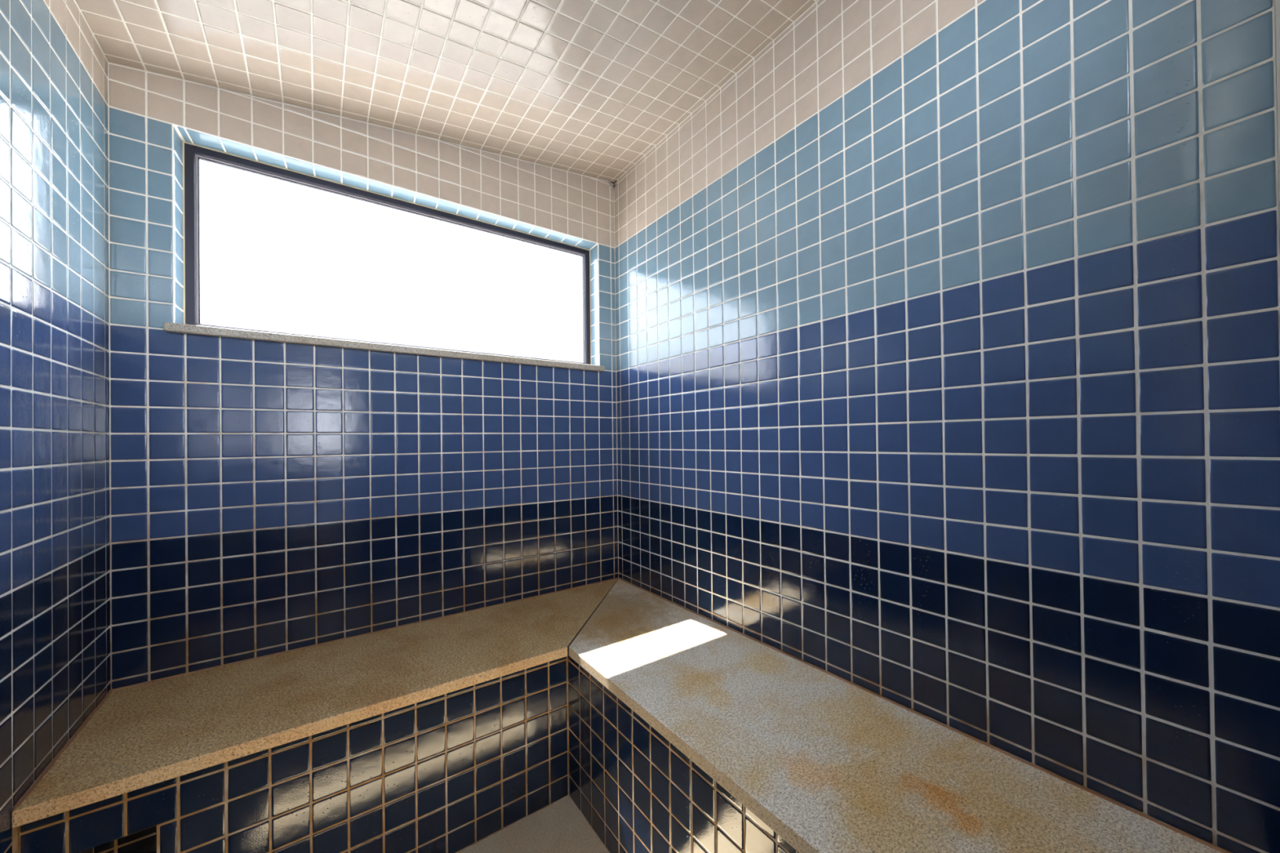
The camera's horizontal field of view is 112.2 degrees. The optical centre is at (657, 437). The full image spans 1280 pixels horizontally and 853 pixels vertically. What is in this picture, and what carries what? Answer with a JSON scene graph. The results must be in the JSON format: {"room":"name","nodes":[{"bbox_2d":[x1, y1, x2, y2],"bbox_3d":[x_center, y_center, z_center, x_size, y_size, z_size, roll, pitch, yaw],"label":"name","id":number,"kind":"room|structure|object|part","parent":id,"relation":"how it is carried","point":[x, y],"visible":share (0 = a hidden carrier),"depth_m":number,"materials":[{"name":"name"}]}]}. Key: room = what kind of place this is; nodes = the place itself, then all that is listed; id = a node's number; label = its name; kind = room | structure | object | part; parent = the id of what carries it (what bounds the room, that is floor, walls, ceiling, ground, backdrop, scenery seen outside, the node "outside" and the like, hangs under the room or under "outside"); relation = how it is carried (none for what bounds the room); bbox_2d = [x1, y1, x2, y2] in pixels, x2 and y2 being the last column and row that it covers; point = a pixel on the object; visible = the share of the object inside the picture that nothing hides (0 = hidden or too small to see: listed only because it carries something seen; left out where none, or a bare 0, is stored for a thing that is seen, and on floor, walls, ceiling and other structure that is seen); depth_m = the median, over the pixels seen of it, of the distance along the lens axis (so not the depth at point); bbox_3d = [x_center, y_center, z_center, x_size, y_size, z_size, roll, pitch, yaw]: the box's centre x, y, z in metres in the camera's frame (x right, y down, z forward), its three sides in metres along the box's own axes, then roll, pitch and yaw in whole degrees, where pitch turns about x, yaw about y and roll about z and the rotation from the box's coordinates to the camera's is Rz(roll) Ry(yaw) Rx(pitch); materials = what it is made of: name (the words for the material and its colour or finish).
{"room":"spa","nodes":[
{"label":"spa","id":0,"kind":"room"},
{"bbox_2d":[0,0,111,852],"bbox_3d":[-1.008,0.115,0.437,0.126,2.399,1.927,0,0,-39],"label":"wall","id":1,"kind":"structure","parent":0,"point":[55,491],"depth_m":0.95,"materials":[{"name":"blue tile"}]},
{"bbox_2d":[107,62,618,690],"bbox_3d":[-0.922,0.019,1.753,1.900,2.604,0.146,0,0,-35],"label":"wall","id":2,"kind":"structure","parent":0,"point":[267,498],"depth_m":1.50,"materials":[{"name":"tile"}]},
{"bbox_2d":[163,140,604,371],"bbox_3d":[-0.906,-0.637,1.754,1.466,0.632,0.154,0,0,-35],"label":"window","id":3,"kind":"structure","parent":2,"relation":"in","point":[193,153],"depth_m":1.53,"materials":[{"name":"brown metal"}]},
{"bbox_3d":[-0.889,-0.334,1.732,1.466,0.026,0.107,0,0,-35],"label":"sill","id":4,"kind":"part","parent":3,"relation":"part of","materials":[{"name":"grey stone"}]},
{"bbox_2d":[74,0,817,182],"bbox_3d":[-0.306,-1.251,0.946,1.754,0.322,1.915,0,0,-35],"label":"ceiling","id":5,"kind":"structure","parent":0,"point":[585,87],"depth_m":1.35,"materials":[{"name":"white tile"}]},
{"bbox_2d":[457,795,608,852],"bbox_3d":[-0.241,1.269,0.886,1.924,0.078,2.184,0,0,-35],"label":"floor","id":6,"kind":"structure","parent":0,"point":[560,827],"depth_m":1.33,"materials":[{"name":"beige stone"}]},
{"bbox_2d":[19,655,799,852],"bbox_3d":[-0.283,0.981,0.937,1.749,0.499,1.902,0,0,-35],"label":"bench base","id":7,"kind":"object","parent":6,"relation":"on","point":[450,772],"visible":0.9,"depth_m":1.16,"materials":[{"name":"tile"}]},
{"bbox_2d":[11,577,618,827],"bbox_3d":[-0.723,0.722,1.474,1.646,0.035,0.528,0,0,-35],"label":"seat","id":8,"kind":"object","parent":7,"relation":"on","point":[143,735],"visible":0.98,"depth_m":1.20,"materials":[{"name":"stone"}]},
{"bbox_2d":[568,577,1229,852],"bbox_3d":[0.183,0.710,1.254,0.522,0.035,1.882,0,0,-38],"label":"seat","id":9,"kind":"object","parent":7,"relation":"on","point":[829,763],"visible":1,"depth_m":0.93,"materials":[{"name":"grey stone"}]},
{"bbox_2d":[613,0,1279,852],"bbox_3d":[0.432,0.001,1.451,0.127,2.604,1.911,0,0,-38],"label":"wall","id":10,"kind":"structure","parent":0,"point":[947,332],"depth_m":0.95,"materials":[{"name":"blue tile"}]},
{"bbox_2d":[1274,0,1279,250],"bbox_3d":[1.019,-0.049,0.693,0.117,2.526,0.013,0,0,-35],"label":"trim","id":11,"kind":"structure","parent":10,"relation":"attached to","point":[1277,2],"depth_m":0.67,"materials":[{"name":"grey"}]},
{"label":"outside","id":12,"kind":"structure","parent":0,"visible":0},
{"bbox_3d":[-1.538,1.698,1.213,60.000,0.300,60.000,0,0,-35],"label":"ground","id":13,"kind":"structure","parent":12,"visible":0},
{"bbox_2d":[200,268,582,362],"bbox_3d":[-3.730,-0.137,5.701,23.400,3.467,0.156,0,0,-35],"label":"wall","id":14,"kind":"structure","parent":13,"relation":"on","point":[227,299],"depth_m":5.61,"materials":[{"name":"white paint"}]}
]}

